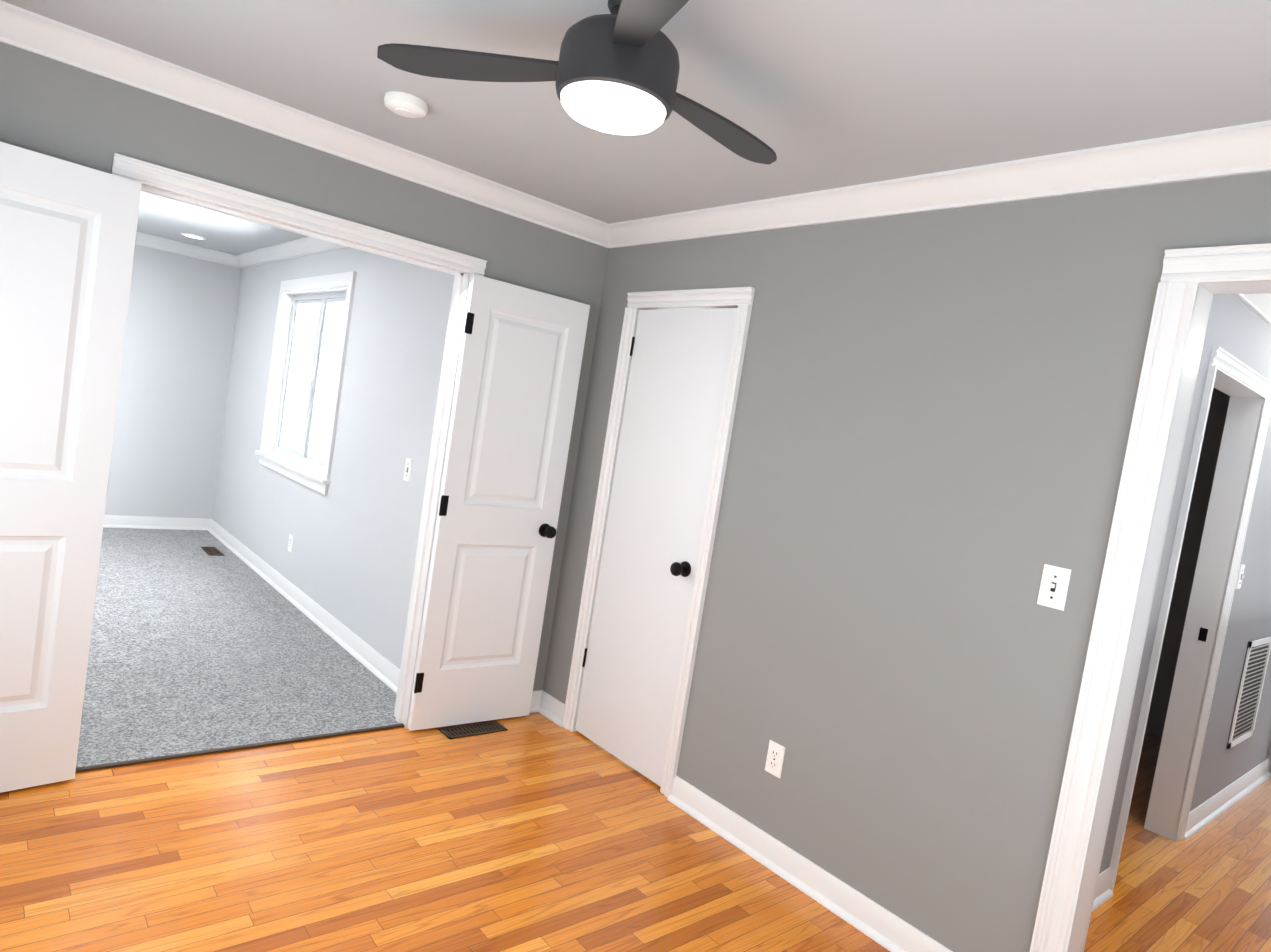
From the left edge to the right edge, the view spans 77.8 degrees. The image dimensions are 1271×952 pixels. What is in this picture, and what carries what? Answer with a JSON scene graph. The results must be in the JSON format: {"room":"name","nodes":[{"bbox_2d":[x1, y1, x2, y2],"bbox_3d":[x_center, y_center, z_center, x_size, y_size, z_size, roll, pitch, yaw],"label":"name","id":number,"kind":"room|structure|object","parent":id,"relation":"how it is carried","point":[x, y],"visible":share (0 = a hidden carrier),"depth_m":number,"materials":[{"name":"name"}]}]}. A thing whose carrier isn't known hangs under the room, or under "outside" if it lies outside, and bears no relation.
{"room":"empty bedroom","nodes":[
{"label":"empty bedroom","id":0,"kind":"room"},
{"bbox_2d":[105,244,241,518],"bbox_3d":[-4.859,-0.842,6.027,3.143,2.440,0.120,6,5,-41],"label":"wall","id":1,"kind":"structure","parent":0,"point":[176,360],"depth_m":6.73,"materials":[{"name":"grey paint"}]},
{"bbox_2d":[103,515,206,529],"bbox_3d":[-4.952,0.321,6.073,2.940,0.100,0.030,6,5,-41],"label":"baseboard","id":2,"kind":"structure","parent":1,"relation":"attached to","point":[110,521],"depth_m":6.78,"materials":[{"name":"white wood"}]},
{"bbox_2d":[135,232,233,265],"bbox_3d":[-4.568,-1.981,5.920,2.850,0.092,0.082,6,5,-41],"label":"crown molding","id":3,"kind":"structure","parent":1,"relation":"attached to","point":[143,239],"depth_m":6.60,"materials":[{"name":"white wood"}]},
{"bbox_2d":[76,527,400,767],"bbox_3d":[-3.561,0.716,4.439,3.263,0.056,4.630,6,5,-41],"label":"floor carpet","id":4,"kind":"object","parent":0,"point":[194,646],"depth_m":3.99,"materials":[{"name":"grey carpet"}]},
{"bbox_2d":[201,547,224,555],"bbox_3d":[-3.376,0.599,6.289,0.110,0.006,0.300,6,5,-41],"label":"air vent","id":5,"kind":"object","parent":4,"relation":"on","point":[213,551],"visible":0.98,"depth_m":6.27,"materials":[{"name":"brown metal"}]},
{"bbox_2d":[0,42,607,690],"bbox_3d":[-1.700,-0.156,2.834,3.840,2.440,0.120,6,5,-41],"label":"wall","id":6,"kind":"structure","parent":0,"point":[58,110],"depth_m":2.92,"materials":[{"name":"grey paint"}]},
{"bbox_2d":[0,142,141,792],"bbox_3d":[-1.993,0.019,2.439,0.043,2.030,0.627,12,5,42],"label":"door leaf","id":7,"kind":"structure","parent":6,"relation":"in","point":[68,230],"depth_m":2.54,"materials":[{"name":"white wood"}]},
{"bbox_2d":[112,153,486,727],"bbox_3d":[-1.386,0.036,3.138,1.380,2.120,0.164,6,5,-41],"label":"trim","id":8,"kind":"structure","parent":6,"relation":"attached to","point":[157,180],"depth_m":3.29,"materials":[{"name":"white wood"}]},
{"bbox_2d":[0,0,607,246],"bbox_3d":[-1.174,-1.271,2.931,2.670,0.092,0.082,6,5,-41],"label":"crown molding","id":9,"kind":"structure","parent":6,"relation":"attached to","point":[21,28],"depth_m":2.80,"materials":[{"name":"white wood"}]},
{"bbox_2d":[408,274,589,730],"bbox_3d":[-0.601,0.161,3.627,0.628,2.030,0.122,6,5,-41],"label":"door leaf","id":10,"kind":"structure","parent":6,"relation":"in","point":[514,398],"depth_m":3.62,"materials":[{"name":"white wood"}]},
{"bbox_2d":[530,690,549,716],"bbox_3d":[-0.723,1.121,3.809,0.660,0.100,0.030,6,5,-41],"label":"baseboard","id":11,"kind":"structure","parent":6,"relation":"attached to","point":[540,701],"depth_m":3.99,"materials":[{"name":"white wood"}]},
{"bbox_2d":[212,247,453,668],"bbox_3d":[-2.220,-0.397,5.427,0.120,2.440,4.530,6,5,-41],"label":"wall","id":12,"kind":"structure","parent":0,"point":[348,562],"depth_m":4.63,"materials":[{"name":"grey paint"}]},
{"bbox_2d":[233,236,345,267],"bbox_3d":[-2.079,-1.554,5.244,0.082,0.092,4.410,6,5,-41],"label":"crown molding","id":13,"kind":"structure","parent":12,"relation":"attached to","point":[304,246],"depth_m":5.87,"materials":[{"name":"white wood"}]},
{"bbox_2d":[288,534,293,552],"bbox_3d":[-2.362,0.460,5.393,0.009,0.116,0.072,6,5,-41],"label":"outlet","id":14,"kind":"object","parent":12,"relation":"attached to","point":[290,543],"visible":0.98,"depth_m":5.38,"materials":[{"name":"white plastic"}]},
{"bbox_2d":[207,519,399,693],"bbox_3d":[-2.415,0.754,5.404,0.030,0.100,4.410,6,5,-41],"label":"baseboard","id":15,"kind":"structure","parent":12,"relation":"attached to","point":[376,663],"depth_m":4.89,"materials":[{"name":"white wood"}]},
{"bbox_2d":[255,271,356,494],"bbox_3d":[-2.273,-0.675,5.487,0.165,1.395,1.530,6,5,-41],"label":"room window","id":16,"kind":"structure","parent":12,"relation":"in","point":[305,466],"depth_m":5.54,"materials":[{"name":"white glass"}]},
{"bbox_2d":[403,458,412,481],"bbox_3d":[-1.184,-0.032,4.084,0.017,0.116,0.072,6,5,-41],"label":"light switch","id":17,"kind":"object","parent":12,"relation":"attached to","point":[408,470],"visible":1,"depth_m":4.08,"materials":[{"name":"white plastic"}]},
{"bbox_2d":[0,712,1270,951],"bbox_3d":[2.956,1.813,3.050,11.440,0.050,6.120,6,5,-41],"label":"floor","id":18,"kind":"structure","parent":0,"point":[536,832],"depth_m":2.63,"materials":[{"name":"brown wood"}]},
{"bbox_2d":[75,723,404,772],"bbox_3d":[-1.520,1.083,3.171,1.240,0.009,0.022,6,5,-41],"label":"threshold strip","id":19,"kind":"object","parent":18,"relation":"on","point":[188,754],"depth_m":3.10,"materials":[{"name":"brown metal"}]},
{"bbox_2d":[438,720,507,738],"bbox_3d":[-0.750,1.174,3.650,0.300,0.006,0.110,6,5,-41],"label":"floor vent","id":20,"kind":"object","parent":18,"relation":"in","point":[461,731],"visible":1,"depth_m":3.64,"materials":[{"name":"brown metal"}]},
{"bbox_2d":[1,0,1270,254],"bbox_3d":[-1.798,-1.475,3.100,3.840,0.100,8.270,6,5,-41],"label":"ceiling","id":21,"kind":"structure","parent":0,"point":[821,94],"depth_m":2.12,"materials":[{"name":"white paint"}]},
{"bbox_2d":[181,233,205,239],"bbox_3d":[-3.434,-1.861,6.122,0.170,0.008,0.170,6,5,-41],"label":"recessed light","id":22,"kind":"object","parent":21,"relation":"in","point":[193,236],"visible":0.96,"depth_m":6.10,"materials":[{"name":"white plastic"}]},
{"bbox_2d":[384,91,427,117],"bbox_3d":[-0.754,-1.210,2.584,0.140,0.041,0.140,6,5,-41],"label":"smoke detector","id":23,"kind":"object","parent":21,"relation":"attached to","point":[405,104],"visible":1,"depth_m":2.54,"materials":[{"name":"white plastic"}]},
{"bbox_2d":[377,0,776,164],"bbox_3d":[0.072,-0.912,1.808,0.978,0.281,1.047,6,5,-41],"label":"ceiling fan","id":24,"kind":"object","parent":21,"relation":"hanging from","point":[616,71],"visible":1,"depth_m":1.70,"materials":[{"name":"black metal"}]},
{"bbox_2d":[543,171,1270,951],"bbox_3d":[0.897,0.258,2.636,0.120,2.440,3.620,6,5,-41],"label":"wall","id":25,"kind":"structure","parent":0,"point":[929,435],"depth_m":2.53,"materials":[{"name":"grey paint"}]},
{"bbox_2d":[575,308,736,786],"bbox_3d":[0.046,0.268,3.503,0.108,2.030,0.649,6,5,-41],"label":"closet door","id":26,"kind":"structure","parent":25,"relation":"in","point":[663,464],"depth_m":3.49,"materials":[{"name":"white wood"}]},
{"bbox_2d":[562,287,754,797],"bbox_3d":[0.105,0.241,3.537,0.144,2.120,0.780,6,5,-41],"label":"trim","id":27,"kind":"structure","parent":25,"relation":"attached to","point":[741,298],"depth_m":3.30,"materials":[{"name":"white wood"}]},
{"bbox_2d":[765,740,785,777],"bbox_3d":[0.511,1.039,2.893,0.009,0.116,0.072,6,5,-41],"label":"electrical outlet","id":28,"kind":"object","parent":25,"relation":"attached to","point":[775,759],"visible":1,"depth_m":2.89,"materials":[{"name":"white plastic"}]},
{"bbox_2d":[667,775,952,951],"bbox_3d":[0.607,1.394,2.725,0.030,0.100,1.425,6,5,-41],"label":"baseboard","id":29,"kind":"structure","parent":25,"relation":"attached to","point":[877,922],"depth_m":2.74,"materials":[{"name":"white wood"}]},
{"bbox_2d":[604,120,1270,248],"bbox_3d":[0.962,-0.916,2.544,0.082,0.092,3.500,6,5,-41],"label":"crown molding","id":30,"kind":"structure","parent":25,"relation":"attached to","point":[1230,150],"depth_m":2.39,"materials":[{"name":"white wood"}]},
{"bbox_2d":[1037,564,1071,610],"bbox_3d":[1.171,0.312,2.209,0.017,0.116,0.072,6,5,-41],"label":"light switch","id":31,"kind":"object","parent":25,"relation":"attached to","point":[1054,585],"visible":1,"depth_m":2.21,"materials":[{"name":"white plastic"}]},
{"bbox_2d":[1030,243,1270,951],"bbox_3d":[1.585,0.555,1.807,0.164,2.165,0.970,6,5,-41],"label":"trim","id":32,"kind":"structure","parent":25,"relation":"attached to","point":[1192,283],"depth_m":2.12,"materials":[{"name":"white wood"}]},
{"bbox_2d":[1099,294,1270,873],"bbox_3d":[2.591,0.462,3.567,3.680,2.440,0.120,6,5,-41],"label":"wall","id":33,"kind":"structure","parent":0,"point":[1238,328],"depth_m":3.73,"materials":[{"name":"grey paint"}]},
{"bbox_2d":[1092,867,1112,911],"bbox_3d":[1.455,1.526,2.710,1.010,0.100,0.030,6,5,-41],"label":"baseboard","id":34,"kind":"structure","parent":33,"relation":"attached to","point":[1103,892],"depth_m":2.98,"materials":[{"name":"white wood"}]},
{"bbox_2d":[1198,627,1207,641],"bbox_3d":[2.591,0.724,3.597,0.004,0.060,0.030,6,5,-41],"label":"strike plate","id":35,"kind":"object","parent":33,"relation":"attached to","point":[1203,632],"visible":1,"depth_m":3.60,"materials":[{"name":"black metal"}]},
{"bbox_2d":[1184,758,1270,840],"bbox_3d":[3.196,1.701,4.218,1.730,0.100,0.030,6,5,-41],"label":"baseboard","id":36,"kind":"structure","parent":33,"relation":"attached to","point":[1205,813],"depth_m":4.12,"materials":[{"name":"white wood"}]},
{"bbox_2d":[1235,564,1244,588],"bbox_3d":[2.834,0.472,3.684,0.072,0.116,0.017,6,5,-41],"label":"hall light switch","id":37,"kind":"object","parent":33,"relation":"attached to","point":[1240,576],"visible":0.94,"depth_m":3.67,"materials":[{"name":"white plastic"}]},
{"bbox_2d":[1226,636,1270,748],"bbox_3d":[3.258,1.136,4.174,0.500,0.560,0.012,6,5,-41],"label":"air vent","id":38,"kind":"object","parent":33,"relation":"in","point":[1252,679],"visible":1,"depth_m":4.16,"materials":[{"name":"white metal"}]},
{"bbox_2d":[1235,293,1270,324],"bbox_3d":[2.835,-0.681,3.419,3.680,0.092,0.082,6,5,-41],"label":"crown molding","id":39,"kind":"structure","parent":33,"relation":"attached to","point":[1259,304],"depth_m":3.04,"materials":[{"name":"white wood"}]},
{"bbox_2d":[1145,387,1270,773],"bbox_3d":[4.522,0.720,4.218,0.120,2.440,6.000,6,5,-41],"label":"wall","id":40,"kind":"structure","parent":0,"point":[1194,529],"depth_m":5.18,"materials":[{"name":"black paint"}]},
{"label":"outside","id":41,"kind":"structure","parent":0,"visible":0},
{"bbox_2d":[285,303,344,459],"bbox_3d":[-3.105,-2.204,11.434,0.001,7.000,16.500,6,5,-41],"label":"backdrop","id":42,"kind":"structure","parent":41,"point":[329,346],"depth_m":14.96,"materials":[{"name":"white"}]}
]}

